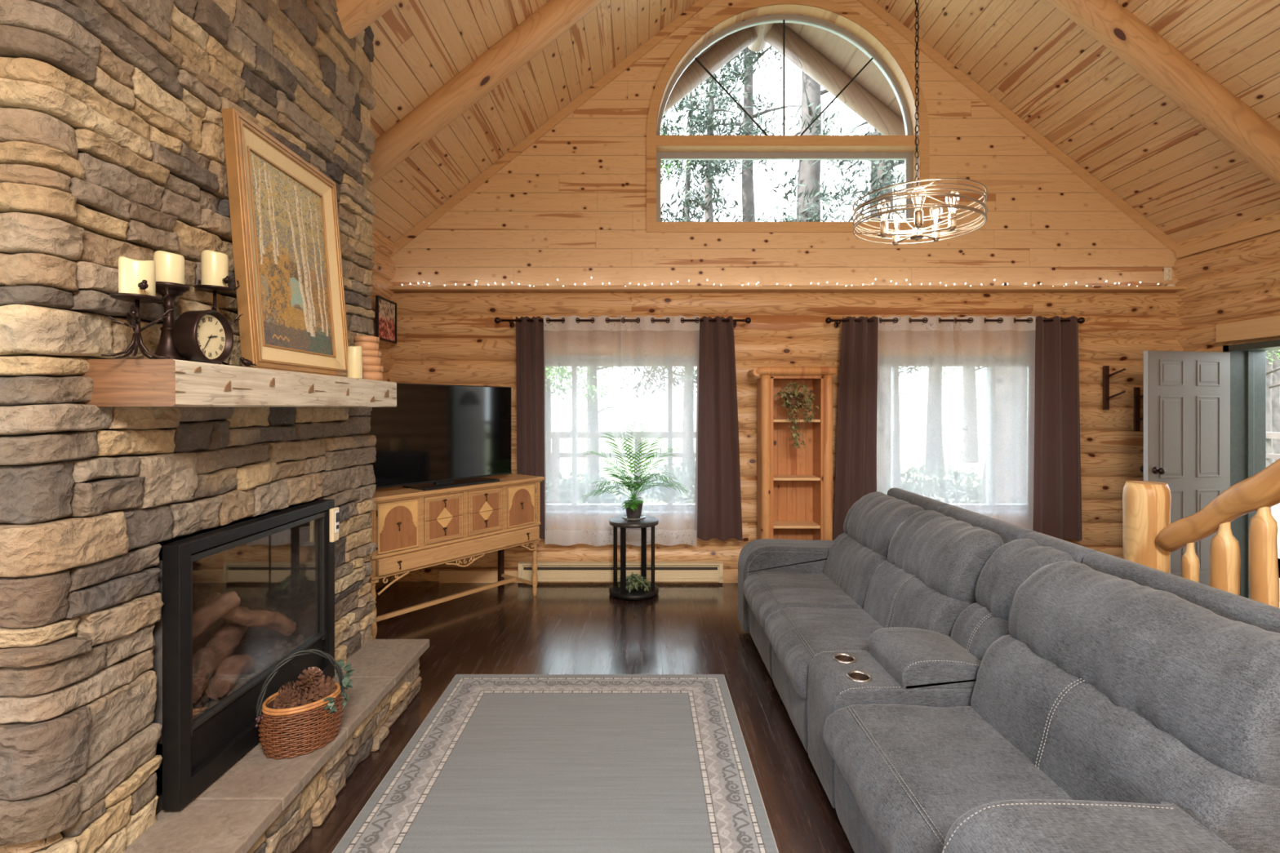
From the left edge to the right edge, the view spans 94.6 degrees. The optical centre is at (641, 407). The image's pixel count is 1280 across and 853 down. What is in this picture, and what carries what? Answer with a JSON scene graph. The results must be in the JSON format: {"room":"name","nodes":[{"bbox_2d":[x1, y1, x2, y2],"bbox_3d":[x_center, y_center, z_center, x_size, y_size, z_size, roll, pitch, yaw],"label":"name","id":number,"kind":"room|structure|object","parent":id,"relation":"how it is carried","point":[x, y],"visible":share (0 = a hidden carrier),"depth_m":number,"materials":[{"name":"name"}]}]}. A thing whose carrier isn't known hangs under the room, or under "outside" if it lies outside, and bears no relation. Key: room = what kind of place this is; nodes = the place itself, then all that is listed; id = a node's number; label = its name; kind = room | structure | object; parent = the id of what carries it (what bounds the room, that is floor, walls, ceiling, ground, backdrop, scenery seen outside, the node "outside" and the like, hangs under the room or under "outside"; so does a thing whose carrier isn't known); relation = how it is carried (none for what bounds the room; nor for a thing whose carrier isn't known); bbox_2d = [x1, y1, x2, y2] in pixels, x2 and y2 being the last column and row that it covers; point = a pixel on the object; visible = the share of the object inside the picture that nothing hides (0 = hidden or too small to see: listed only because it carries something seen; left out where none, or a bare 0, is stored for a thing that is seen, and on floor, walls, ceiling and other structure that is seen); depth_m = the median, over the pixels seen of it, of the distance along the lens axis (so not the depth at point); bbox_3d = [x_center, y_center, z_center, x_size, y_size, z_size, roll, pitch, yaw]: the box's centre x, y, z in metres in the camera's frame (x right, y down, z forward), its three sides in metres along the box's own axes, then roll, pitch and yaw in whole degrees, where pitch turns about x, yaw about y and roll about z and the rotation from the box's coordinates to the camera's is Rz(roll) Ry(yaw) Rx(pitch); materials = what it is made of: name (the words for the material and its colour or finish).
{"room":"living room","nodes":[
{"label":"living room","id":0,"kind":"room"},
{"bbox_2d":[0,0,377,852],"bbox_3d":[-1.929,-0.911,2.443,0.849,5.022,1.920,0,0,0],"label":"wall","id":1,"kind":"structure","parent":0,"point":[112,141],"depth_m":1.73,"materials":[{"name":"stone"}]},
{"bbox_2d":[80,359,396,407],"bbox_3d":[-1.451,-0.068,2.400,0.298,0.134,1.500,0,0,0],"label":"mantel shelf","id":2,"kind":"object","parent":1,"relation":"attached to","point":[117,382],"visible":0.96,"depth_m":1.82,"materials":[{"name":"wood"}]},
{"bbox_2d":[101,280,173,359],"bbox_3d":[-1.414,-0.242,1.661,0.160,0.210,0.148,0,0,0],"label":"candle holder","id":3,"kind":"object","parent":2,"relation":"on","point":[135,322],"visible":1,"depth_m":1.65,"materials":[{"name":"brown metal"}]},
{"bbox_2d":[109,293,163,303],"bbox_3d":[-1.415,-0.304,1.657,0.116,0.012,0.116,0,0,0],"label":"cup","id":4,"kind":"object","parent":3,"relation":"on","point":[129,297],"depth_m":1.63,"materials":[{"name":"brown metal"}]},
{"bbox_2d":[118,256,155,296],"bbox_3d":[-1.415,-0.361,1.657,0.080,0.108,0.080,0,0,0],"label":"pillar candle","id":5,"kind":"object","parent":3,"relation":"on","point":[131,273],"visible":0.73,"depth_m":1.62,"materials":[{"name":"beige wax"}]},
{"bbox_2d":[151,281,190,360],"bbox_3d":[-1.468,-0.258,1.835,0.104,0.244,0.104,0,0,0],"label":"candlestick","id":6,"kind":"object","parent":2,"relation":"on","point":[166,347],"visible":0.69,"depth_m":1.82,"materials":[{"name":"brown metal"}]},
{"bbox_2d":[153,250,184,284],"bbox_3d":[-1.468,-0.427,1.835,0.076,0.102,0.076,0,0,0],"label":"pillar candle","id":7,"kind":"object","parent":6,"relation":"on","point":[170,267],"visible":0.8,"depth_m":1.81,"materials":[{"name":"beige wax"}]},
{"bbox_2d":[173,309,233,364],"bbox_3d":[-1.387,-0.222,1.872,0.075,0.174,0.172,0,0,0],"label":"mantel clock","id":8,"kind":"object","parent":2,"relation":"on","point":[206,336],"visible":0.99,"depth_m":1.84,"materials":[{"name":"brown metal"}]},
{"bbox_2d":[193,275,243,364],"bbox_3d":[-1.472,-0.293,2.026,0.154,0.310,0.141,0,0,31],"label":"candle holder","id":9,"kind":"object","parent":2,"relation":"on","point":[213,289],"visible":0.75,"depth_m":2.02,"materials":[{"name":"brown metal"}]},
{"bbox_2d":[193,284,234,293],"bbox_3d":[-1.470,-0.404,2.033,0.116,0.012,0.116,0,0,0],"label":"cup","id":10,"kind":"object","parent":9,"relation":"on","point":[213,289],"depth_m":2.01,"materials":[{"name":"brown metal"}]},
{"bbox_2d":[200,249,228,287],"bbox_3d":[-1.470,-0.470,2.033,0.076,0.126,0.076,0,0,0],"label":"pillar candle","id":11,"kind":"object","parent":9,"relation":"on","point":[214,264],"visible":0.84,"depth_m":2.00,"materials":[{"name":"beige wax"}]},
{"bbox_2d":[222,107,348,377],"bbox_3d":[-1.469,-0.614,2.510,0.124,0.955,0.720,0,0,0],"label":"framed painting","id":12,"kind":"object","parent":2,"relation":"on","point":[284,218],"visible":1,"depth_m":2.42,"materials":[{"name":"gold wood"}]},
{"bbox_2d":[346,346,362,378],"bbox_3d":[-1.352,-0.213,2.783,0.064,0.154,0.064,0,0,0],"label":"pillar candle","id":13,"kind":"object","parent":2,"relation":"on","point":[354,353],"visible":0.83,"depth_m":2.76,"materials":[{"name":"beige wax"}]},
{"bbox_2d":[362,364,383,381],"bbox_3d":[-1.425,-0.175,3.058,0.160,0.078,0.160,0,0,0],"label":"wooden box","id":14,"kind":"object","parent":2,"relation":"on","point":[369,372],"visible":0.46,"depth_m":3.00,"materials":[{"name":"brown wood"}]},
{"bbox_2d":[362,350,381,365],"bbox_3d":[-1.425,-0.253,3.058,0.140,0.078,0.140,0,0,0],"label":"wooden box","id":15,"kind":"object","parent":14,"relation":"on","point":[371,357],"visible":0.49,"depth_m":3.01,"materials":[{"name":"brown wood"}]},
{"bbox_2d":[353,335,379,351],"bbox_3d":[-1.425,-0.328,3.058,0.122,0.072,0.122,0,0,0],"label":"wooden box","id":16,"kind":"object","parent":15,"relation":"on","point":[367,343],"visible":0.85,"depth_m":3.01,"materials":[{"name":"brown wood"}]},
{"bbox_2d":[151,499,334,810],"bbox_3d":[-1.744,0.871,2.382,0.512,0.856,0.961,0,0,0],"label":"fireplace insert","id":17,"kind":"object","parent":1,"relation":"in","point":[239,597],"visible":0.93,"depth_m":2.32,"materials":[{"name":"black metal"}]},
{"bbox_2d":[367,229,395,592],"bbox_3d":[-2.446,0.040,1.245,0.308,3.120,8.890,0,0,0],"label":"wall","id":18,"kind":"structure","parent":0,"point":[384,268],"depth_m":5.27,"materials":[{"name":"brown wood"}]},
{"bbox_2d":[375,295,396,343],"bbox_3d":[-2.234,-0.762,5.171,0.022,0.363,0.381,0,0,0],"label":"picture","id":19,"kind":"object","parent":18,"relation":"attached to","point":[385,309],"visible":0.93,"depth_m":5.16,"materials":[{"name":"black"}]},
{"bbox_2d":[378,297,395,341],"bbox_3d":[-2.240,-0.762,5.171,0.010,0.343,0.361,0,0,0],"label":"print","id":20,"kind":"object","parent":19,"relation":"attached to","point":[386,307],"depth_m":5.17},
{"bbox_2d":[624,499,643,518],"bbox_3d":[-0.069,0.880,5.070,0.166,0.150,0.166,0,0,0],"label":"pot","id":21,"kind":"object","parent":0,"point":[630,513],"depth_m":5.01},
{"bbox_2d":[390,0,1178,286],"bbox_3d":[1.325,-2.755,5.590,7.750,3.350,0.200,0,0,0],"label":"wall","id":22,"kind":"structure","parent":0,"point":[571,208],"depth_m":5.49,"materials":[{"name":"brown wood"}]},
{"bbox_2d":[388,0,713,257],"bbox_3d":[-0.560,-2.855,5.477,3.780,3.107,0.024,0,0,0],"label":"trim","id":23,"kind":"structure","parent":22,"relation":"attached to","point":[699,5],"depth_m":5.46,"materials":[{"name":"brown wood"}]},
{"bbox_2d":[747,22,773,52],"bbox_3d":[1.330,-4.240,6.285,0.240,0.236,1.130,0,0,0],"label":"log","id":24,"kind":"object","parent":22,"relation":"attached to","point":[762,30],"visible":0.4,"depth_m":6.59,"materials":[{"name":"brown wood"}]},
{"bbox_2d":[663,22,905,135],"bbox_3d":[1.330,-2.877,6.600,7.340,3.050,0.240,0,0,0],"label":"roof overhang","id":25,"kind":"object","parent":22,"relation":"attached to","point":[799,52],"depth_m":6.50,"materials":[{"name":"brown wood"}]},
{"bbox_2d":[646,0,929,232],"bbox_3d":[1.353,-2.727,5.572,2.621,2.201,0.205,0,0,0],"label":"window","id":26,"kind":"structure","parent":22,"relation":"in","point":[659,148],"depth_m":5.48,"materials":[{"name":"brown wood"}]},
{"bbox_2d":[782,22,902,119],"bbox_3d":[3.390,-2.868,6.221,4.120,3.484,1.059,0,0,0],"label":"soffit","id":27,"kind":"object","parent":22,"relation":"attached to","point":[842,53],"depth_m":6.34,"materials":[{"name":"brown wood"}]},
{"bbox_2d":[857,0,1176,254],"bbox_3d":[3.215,-2.859,5.477,3.770,3.099,0.024,0,0,0],"label":"trim","id":28,"kind":"structure","parent":22,"relation":"attached to","point":[870,5],"depth_m":5.46,"materials":[{"name":"brown wood"}]},
{"bbox_2d":[386,292,1185,581],"bbox_3d":[1.325,0.250,5.559,7.650,2.700,0.262,0,0,0],"label":"wall","id":29,"kind":"structure","parent":0,"point":[443,338],"depth_m":5.44,"materials":[{"name":"brown wood"}]},
{"bbox_2d":[439,570,737,582],"bbox_3d":[1.475,1.545,5.393,6.650,0.110,0.015,0,0,0],"label":"baseboard","id":30,"kind":"structure","parent":29,"relation":"attached to","point":[445,576],"depth_m":5.38,"materials":[{"name":"brown wood"}]},
{"bbox_2d":[518,561,723,582],"bbox_3d":[-0.192,1.492,5.354,1.849,0.175,0.061,0,0,0],"label":"baseboard heater","id":31,"kind":"object","parent":29,"relation":"attached to","point":[547,571],"visible":0.8,"depth_m":5.33,"materials":[{"name":"beige metal"}]},
{"bbox_2d":[545,355,697,515],"bbox_3d":[-0.188,0.255,5.540,1.725,1.470,0.240,0,0,0],"label":"window","id":32,"kind":"structure","parent":29,"relation":"in","point":[610,356],"depth_m":5.57,"materials":[{"name":"clear glass"}]},
{"bbox_2d":[493,317,751,327],"bbox_3d":[-0.171,-0.768,5.326,2.297,0.080,0.140,0,0,0],"label":"curtain rod","id":33,"kind":"object","parent":29,"relation":"attached to","point":[497,320],"visible":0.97,"depth_m":5.28,"materials":[{"name":"brown metal"}]},
{"bbox_2d":[515,316,546,539],"bbox_3d":[-0.994,0.193,5.287,0.270,2.013,0.064,0,0,0],"label":"curtain","id":34,"kind":"object","parent":33,"relation":"hanging from","point":[530,371],"visible":0.71,"depth_m":5.30,"materials":[{"name":"fabric"}]},
{"bbox_2d":[543,315,623,546],"bbox_3d":[-0.517,0.210,5.285,0.716,2.061,0.068,0,0,0],"label":"sheer curtain","id":35,"kind":"object","parent":33,"relation":"hanging from","point":[595,537],"visible":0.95,"depth_m":5.29,"materials":[{"name":"white fabric"}]},
{"bbox_2d":[621,315,699,546],"bbox_3d":[0.165,0.210,5.285,0.705,2.063,0.070,0,0,0],"label":"sheer curtain","id":36,"kind":"object","parent":33,"relation":"hanging from","point":[668,537],"visible":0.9,"depth_m":5.29,"materials":[{"name":"white fabric"}]},
{"bbox_2d":[694,315,742,541],"bbox_3d":[0.685,0.187,5.285,0.424,2.002,0.065,0,0,0],"label":"curtain","id":37,"kind":"object","parent":33,"relation":"hanging from","point":[719,516],"visible":1,"depth_m":5.28,"materials":[{"name":"fabric"}]},
{"bbox_2d":[389,286,1186,292],"bbox_3d":[1.340,-1.086,5.425,7.280,0.028,0.129,0,0,0],"label":"trim","id":38,"kind":"structure","parent":29,"relation":"attached to","point":[396,289],"depth_m":5.36,"materials":[{"name":"brown wood"}]},
{"bbox_2d":[877,355,1029,515],"bbox_3d":[2.890,0.255,5.540,1.700,1.470,0.240,0,0,0],"label":"window","id":39,"kind":"structure","parent":29,"relation":"in","point":[954,364],"depth_m":5.57,"materials":[{"name":"clear glass"}]},
{"bbox_2d":[825,317,1084,327],"bbox_3d":[2.799,-0.768,5.326,2.314,0.080,0.140,0,0,0],"label":"curtain rod","id":40,"kind":"object","parent":29,"relation":"attached to","point":[1081,320],"visible":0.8,"depth_m":5.28,"materials":[{"name":"brown metal"}]},
{"bbox_2d":[833,316,878,539],"bbox_3d":[1.908,0.193,5.286,0.391,2.015,0.061,0,0,0],"label":"curtain","id":41,"kind":"object","parent":40,"relation":"hanging from","point":[855,477],"visible":0.84,"depth_m":5.29,"materials":[{"name":"fabric"}]},
{"bbox_2d":[876,315,956,506],"bbox_3d":[2.458,0.208,5.285,0.733,2.058,0.068,0,0,0],"label":"sheer curtain","id":42,"kind":"object","parent":40,"relation":"hanging from","point":[932,324],"visible":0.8,"depth_m":5.29,"materials":[{"name":"white fabric"}]},
{"bbox_2d":[954,315,1035,530],"bbox_3d":[3.146,0.209,5.285,0.721,2.060,0.068,0,0,0],"label":"sheer curtain","id":43,"kind":"object","parent":40,"relation":"hanging from","point":[1008,324],"visible":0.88,"depth_m":5.29,"materials":[{"name":"white fabric"}]},
{"bbox_2d":[1026,315,1082,541],"bbox_3d":[3.705,0.195,5.285,0.496,2.017,0.060,0,0,0],"label":"curtain","id":44,"kind":"object","parent":40,"relation":"hanging from","point":[1057,489],"visible":1,"depth_m":5.28,"materials":[{"name":"fabric"}]},
{"bbox_2d":[1102,365,1125,409],"bbox_3d":[4.270,-0.179,5.337,0.045,0.400,0.165,0,0,-43],"label":"coat hook","id":45,"kind":"object","parent":29,"relation":"attached to","point":[1106,375],"visible":1,"depth_m":5.37,"materials":[{"name":"brown wood"}]},
{"bbox_2d":[292,581,1279,852],"bbox_3d":[1.300,1.660,1.245,7.900,0.120,8.890,0,0,0],"label":"floor","id":46,"kind":"structure","parent":0,"point":[566,628],"depth_m":3.88,"materials":[{"name":"brown wood"}]},
{"bbox_2d":[123,639,429,852],"bbox_3d":[-1.389,1.458,1.980,0.370,0.283,2.769,0,0,0],"label":"hearth","id":47,"kind":"object","parent":46,"relation":"on","point":[260,803],"visible":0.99,"depth_m":2.16,"materials":[{"name":"stone"}]},
{"bbox_2d":[254,648,355,759],"bbox_3d":[-1.321,1.132,2.316,0.291,0.363,0.255,0,0,-5],"label":"wicker basket","id":48,"kind":"object","parent":47,"relation":"on","point":[295,731],"visible":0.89,"depth_m":2.23,"materials":[{"name":"wicker"}]},
{"bbox_2d":[272,688,302,708],"bbox_3d":[-1.357,1.129,2.262,0.115,0.096,0.095,0,0,44],"label":"pine cone","id":49,"kind":"object","parent":48,"relation":"in","point":[284,700],"visible":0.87,"depth_m":2.24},
{"bbox_2d":[296,666,324,693],"bbox_3d":[-1.319,1.090,2.349,0.099,0.113,0.096,0,0,-18],"label":"pine cone","id":50,"kind":"object","parent":48,"relation":"in","point":[310,675],"visible":0.83,"depth_m":2.34,"materials":[{"name":"plant"}]},
{"bbox_2d":[367,473,544,639],"bbox_3d":[-1.507,1.096,4.599,0.572,1.008,1.535,0,0,38],"label":"sideboard","id":51,"kind":"object","parent":46,"relation":"on","point":[413,529],"visible":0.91,"depth_m":4.36,"materials":[{"name":"brown wood"}]},
{"bbox_2d":[367,382,511,489],"bbox_3d":[-1.516,0.209,4.517,0.240,0.765,1.275,0,0,38],"label":"television","id":52,"kind":"object","parent":51,"relation":"on","point":[434,435],"visible":0.8,"depth_m":4.47,"materials":[{"name":"black plastic"}]},
{"bbox_2d":[331,674,778,852],"bbox_3d":[-0.310,1.595,2.342,1.604,0.008,2.365,0,0,0],"label":"area rug","id":53,"kind":"object","parent":46,"relation":"on","point":[500,763],"visible":1,"depth_m":2.57,"materials":[{"name":"fabric"}]},
{"bbox_2d":[608,515,658,599],"bbox_3d":[-0.069,1.272,5.070,0.426,0.625,0.426,0,0,0],"label":"plant stand","id":54,"kind":"object","parent":46,"relation":"on","point":[621,593],"visible":0.84,"depth_m":4.96,"materials":[{"name":"wood"}]},
{"bbox_2d":[621,514,646,520],"bbox_3d":[-0.069,0.947,5.070,0.216,0.026,0.216,0,0,0],"label":"saucer","id":55,"kind":"object","parent":54,"relation":"on","point":[624,517],"visible":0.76,"depth_m":5.00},
{"bbox_2d":[577,421,690,518],"bbox_3d":[-0.063,0.539,5.099,0.971,0.833,0.747,0,0,0],"label":"potted palm","id":56,"kind":"object","parent":55,"relation":"on","point":[633,506],"visible":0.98,"depth_m":5.07,"materials":[{"name":"plant"}]},
{"bbox_2d":[608,582,658,599],"bbox_3d":[-0.069,1.567,5.070,0.426,0.037,0.426,0,0,0],"label":"shelf","id":57,"kind":"object","parent":54,"relation":"attached to","point":[614,590],"depth_m":4.93,"materials":[{"name":"wood"}]},
{"bbox_2d":[747,366,837,540],"bbox_3d":[1.322,0.623,5.231,0.723,1.955,0.302,0,0,0],"label":"bookcase","id":58,"kind":"object","parent":46,"relation":"on","point":[795,485],"visible":0.77,"depth_m":5.23,"materials":[{"name":"brown wood"}]},
{"bbox_2d":[773,382,818,449],"bbox_3d":[1.329,0.072,5.092,0.374,0.579,0.208,0,0,0],"label":"ivy","id":59,"kind":"object","parent":58,"relation":"hanging from","point":[795,400],"visible":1,"depth_m":5.07,"materials":[{"name":"green plant"}]},
{"bbox_2d":[737,487,1279,852],"bbox_3d":[1.263,1.057,2.720,1.168,1.021,3.220,0,0,0],"label":"reclining sofa","id":60,"kind":"object","parent":46,"relation":"on","point":[951,678],"visible":1,"depth_m":1.90,"materials":[{"name":"grey fabric"}]},
{"bbox_2d":[742,571,863,631],"bbox_3d":[1.031,1.226,3.692,0.704,0.228,0.709,0,0,0],"label":"seat cushion","id":61,"kind":"object","parent":60,"relation":"on","point":[765,593],"depth_m":3.62,"materials":[{"name":"grey fabric"}]},
{"bbox_2d":[764,607,884,699],"bbox_3d":[1.031,1.225,2.978,0.701,0.228,0.709,0,0,0],"label":"seat cushion","id":62,"kind":"object","parent":60,"relation":"on","point":[796,635],"depth_m":2.97,"materials":[{"name":"grey fabric"}]},
{"bbox_2d":[823,532,887,608],"bbox_3d":[1.384,1.024,3.692,0.304,0.382,0.703,0,0,0],"label":"lumbar cushion","id":63,"kind":"object","parent":60,"relation":"on","point":[851,562],"depth_m":3.61,"materials":[{"name":"grey fabric"}]},
{"bbox_2d":[843,491,924,556],"bbox_3d":[1.504,0.736,3.692,0.288,0.339,0.701,0,0,0],"label":"cushion","id":64,"kind":"object","parent":60,"relation":"on","point":[870,524],"depth_m":3.59,"materials":[{"name":"grey fabric"}]},
{"bbox_2d":[863,560,977,636],"bbox_3d":[1.381,1.023,2.978,0.306,0.379,0.703,0,0,0],"label":"lumbar cushion","id":65,"kind":"object","parent":60,"relation":"on","point":[896,594],"depth_m":2.87,"materials":[{"name":"grey fabric"}]},
{"bbox_2d":[887,510,1004,602],"bbox_3d":[1.504,0.733,2.978,0.293,0.338,0.701,0,0,0],"label":"cushion","id":66,"kind":"object","parent":60,"relation":"on","point":[940,554],"depth_m":2.80,"materials":[{"name":"grey fabric"}]},
{"bbox_2d":[822,703,1072,852],"bbox_3d":[1.031,1.228,1.840,0.701,0.228,0.834,0,0,0],"label":"seat cushion","id":67,"kind":"object","parent":60,"relation":"on","point":[908,771],"depth_m":1.86,"materials":[{"name":"grey fabric"}]},
{"bbox_2d":[950,602,1009,660],"bbox_3d":[1.470,1.023,2.440,0.306,0.375,0.348,0,0,0],"label":"lumbar cushion","id":68,"kind":"object","parent":60,"relation":"on","point":[974,627],"depth_m":2.45,"materials":[{"name":"grey fabric"}]},
{"bbox_2d":[975,538,1074,621],"bbox_3d":[1.589,0.734,2.440,0.290,0.333,0.346,0,0,0],"label":"cushion","id":69,"kind":"object","parent":60,"relation":"on","point":[1001,571],"depth_m":2.44,"materials":[{"name":"grey fabric"}]},
{"bbox_2d":[970,634,1279,852],"bbox_3d":[1.384,1.023,1.795,0.304,0.381,0.918,0,0,0],"label":"lumbar cushion","id":70,"kind":"object","parent":60,"relation":"on","point":[1089,740],"depth_m":1.64,"materials":[{"name":"grey fabric"}]},
{"bbox_2d":[1008,560,1279,786],"bbox_3d":[1.506,0.733,1.795,0.294,0.344,0.916,0,0,0],"label":"cushion","id":71,"kind":"object","parent":60,"relation":"on","point":[1204,684],"depth_m":1.61,"materials":[{"name":"grey fabric"}]},
{"bbox_2d":[1122,458,1279,608],"bbox_3d":[3.460,0.765,2.767,1.161,1.670,1.693,0,0,0],"label":"stair railing","id":72,"kind":"object","parent":46,"relation":"on","point":[1149,537],"visible":0.44,"depth_m":3.02,"materials":[{"name":"brown wood"}]},
{"bbox_2d":[368,0,1279,243],"bbox_3d":[1.325,-2.864,1.145,8.250,3.492,9.090,0,0,0],"label":"ceiling","id":73,"kind":"structure","parent":0,"point":[1029,55],"depth_m":4.75,"materials":[{"name":"brown wood"}]},
{"bbox_2d":[335,0,400,39],"bbox_3d":[-0.635,-2.775,3.050,4.067,3.306,0.234,0,0,0],"label":"rafter","id":74,"kind":"object","parent":73,"relation":"attached to","point":[354,15],"visible":0.16,"depth_m":3.02,"materials":[{"name":"brown wood"}]},
{"bbox_2d":[368,0,604,187],"bbox_3d":[-0.634,-2.775,4.215,4.067,3.301,0.229,0,0,0],"label":"rafter","id":75,"kind":"object","parent":73,"relation":"attached to","point":[554,18],"visible":0.57,"depth_m":4.12,"materials":[{"name":"brown wood"}]},
{"bbox_2d":[852,0,987,245],"bbox_3d":[1.332,-2.609,2.860,0.592,3.602,0.592,0,0,18],"label":"chandelier","id":76,"kind":"object","parent":73,"relation":"hanging from","point":[952,220],"visible":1,"depth_m":2.83,"materials":[{"name":"beige metal"}]},
{"bbox_2d":[877,199,890,237],"bbox_3d":[1.177,-0.919,2.872,0.062,0.182,0.062,0,0,0],"label":"bulb","id":77,"kind":"object","parent":76,"relation":"attached to","point":[883,224],"depth_m":2.87,"materials":[{"name":"clear glass"}]},
{"bbox_2d":[889,210,902,245],"bbox_3d":[1.296,-0.919,3.011,0.062,0.182,0.062,0,0,0],"label":"bulb","id":78,"kind":"object","parent":76,"relation":"attached to","point":[895,238],"depth_m":3.01,"materials":[{"name":"clear glass"}]},
{"bbox_2d":[911,186,925,228],"bbox_3d":[1.273,-0.919,2.717,0.062,0.182,0.062,0,0,0],"label":"bulb","id":79,"kind":"object","parent":76,"relation":"attached to","point":[918,214],"depth_m":2.71,"materials":[{"name":"clear glass"}]},
{"bbox_2d":[928,204,942,241],"bbox_3d":[1.464,-0.919,2.941,0.062,0.182,0.062,0,0,0],"label":"bulb","id":80,"kind":"object","parent":76,"relation":"attached to","point":[935,235],"depth_m":2.94,"materials":[{"name":"clear glass"}]},
{"bbox_2d":[944,191,959,231],"bbox_3d":[1.450,-0.919,2.759,0.062,0.182,0.062,0,0,0],"label":"bulb","id":81,"kind":"object","parent":76,"relation":"attached to","point":[952,224],"depth_m":2.75,"materials":[{"name":"clear glass"}]},
{"bbox_2d":[1046,0,1279,186],"bbox_3d":[3.290,-2.778,4.213,4.056,3.295,0.235,0,0,0],"label":"rafter","id":82,"kind":"object","parent":73,"relation":"attached to","point":[1209,103],"visible":0.99,"depth_m":4.14,"materials":[{"name":"brown wood"}]},
{"bbox_2d":[1173,210,1279,351],"bbox_3d":[5.071,0.020,1.245,0.258,3.160,8.890,0,0,0],"label":"wall","id":83,"kind":"structure","parent":0,"point":[1238,281],"depth_m":5.01,"materials":[{"name":"brown wood"}]},
{"bbox_2d":[1139,351,1230,586],"bbox_3d":[4.496,0.555,4.872,0.821,2.030,0.180,0,0,-10],"label":"door","id":84,"kind":"structure","parent":83,"relation":"in","point":[1186,394],"depth_m":4.85,"materials":[{"name":"grey paint"}]},
{"bbox_2d":[1176,217,1279,257],"bbox_3d":[4.957,-1.470,1.135,0.025,0.180,8.670,0,0,0],"label":"trim","id":85,"kind":"structure","parent":83,"relation":"attached to","point":[1273,225],"depth_m":4.96,"materials":[{"name":"brown wood"}]},
{"bbox_2d":[1215,315,1279,342],"bbox_3d":[4.928,-0.630,4.475,0.055,0.160,1.150,0,0,0],"label":"trim","id":86,"kind":"structure","parent":83,"relation":"attached to","point":[1268,326],"depth_m":4.77,"materials":[{"name":"brown wood"}]},
{"bbox_2d":[1222,339,1279,598],"bbox_3d":[5.065,0.538,4.525,0.310,2.123,0.936,0,0,0],"label":"trim","id":87,"kind":"structure","parent":83,"relation":"attached to","point":[1247,361],"depth_m":4.94,"materials":[{"name":"wood"}]},
{"label":"outside","id":88,"kind":"structure","parent":0,"visible":0},
{"bbox_2d":[551,423,1279,539],"bbox_3d":[0.000,2.075,15.000,120.000,0.250,110.000,0,0,0],"label":"ground","id":89,"kind":"structure","parent":88,"point":[1275,508],"depth_m":22.63,"materials":[{"name":"green plant"}]},
{"bbox_2d":[545,125,690,489],"bbox_3d":[-1.054,-3.138,13.164,3.954,10.187,4.044,0,0,0],"label":"tree","id":90,"kind":"object","parent":89,"relation":"on","point":[663,164],"visible":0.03,"depth_m":12.78,"materials":[{"name":"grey plant"}]},
{"bbox_2d":[640,91,740,470],"bbox_3d":[1.439,-4.169,16.218,4.142,12.252,5.172,0,0,-17],"label":"tree","id":91,"kind":"object","parent":89,"relation":"on","point":[688,180],"visible":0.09,"depth_m":15.82,"materials":[{"name":"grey plant"}]},
{"bbox_2d":[618,47,783,399],"bbox_3d":[1.451,-3.662,12.771,4.383,11.244,4.326,0,0,0],"label":"tree","id":92,"kind":"object","parent":89,"relation":"on","point":[711,166],"visible":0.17,"depth_m":12.29,"materials":[{"name":"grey plant"}]},
{"bbox_2d":[661,44,874,222],"bbox_3d":[2.571,-5.073,13.190,5.389,14.076,5.551,0,0,26],"label":"tree","id":93,"kind":"object","parent":89,"relation":"on","point":[747,184],"visible":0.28,"depth_m":12.90,"materials":[{"name":"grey plant"}]},
{"bbox_2d":[695,50,904,222],"bbox_3d":[3.265,-5.564,11.426,5.341,15.074,4.357,0,0,-32],"label":"tree","id":94,"kind":"object","parent":89,"relation":"on","point":[809,185],"visible":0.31,"depth_m":11.31,"materials":[{"name":"grey plant"}]},
{"bbox_2d":[785,121,904,493],"bbox_3d":[4.553,-4.192,11.199,4.976,12.309,4.706,0,0,-21],"label":"tree","id":95,"kind":"object","parent":89,"relation":"on","point":[881,171],"visible":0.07,"depth_m":10.90,"materials":[{"name":"grey plant"}]},
{"bbox_2d":[830,163,955,475],"bbox_3d":[8.368,-4.106,16.901,5.066,12.137,4.341,0,0,-34],"label":"tree","id":96,"kind":"object","parent":89,"relation":"on","point":[931,393],"visible":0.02,"depth_m":16.82,"materials":[{"name":"grey plant"}]},
{"bbox_2d":[820,110,983,407],"bbox_3d":[6.232,-4.653,15.742,4.860,13.218,4.739,0,0,-7],"label":"tree","id":97,"kind":"object","parent":89,"relation":"on","point":[827,122],"visible":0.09,"depth_m":16.03,"materials":[{"name":"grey plant"}]},
{"bbox_2d":[876,464,983,503],"bbox_3d":[5.334,1.489,10.466,3.453,1.030,2.284,0,0,0],"label":"bush","id":98,"kind":"object","parent":89,"relation":"on","point":[924,464],"visible":0.08,"depth_m":10.28,"materials":[{"name":"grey plant"}]},
{"bbox_2d":[862,133,1026,503],"bbox_3d":[6.126,-4.648,9.539,4.875,13.215,4.723,0,0,0],"label":"tree","id":99,"kind":"object","parent":89,"relation":"on","point":[885,174],"visible":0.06,"depth_m":9.41,"materials":[{"name":"grey plant"}]},
{"bbox_2d":[1266,350,1279,463],"bbox_3d":[14.439,-4.603,13.665,5.164,13.133,5.351,0,0,-36],"label":"tree","id":100,"kind":"object","parent":89,"relation":"on","point":[1269,354],"visible":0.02,"depth_m":13.30,"materials":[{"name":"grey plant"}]},
{"bbox_2d":[1271,350,1279,461],"bbox_3d":[15.456,-4.550,14.901,5.080,13.002,4.687,0,0,0],"label":"tree","id":101,"kind":"object","parent":89,"relation":"on","point":[1276,363],"visible":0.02,"depth_m":14.32,"materials":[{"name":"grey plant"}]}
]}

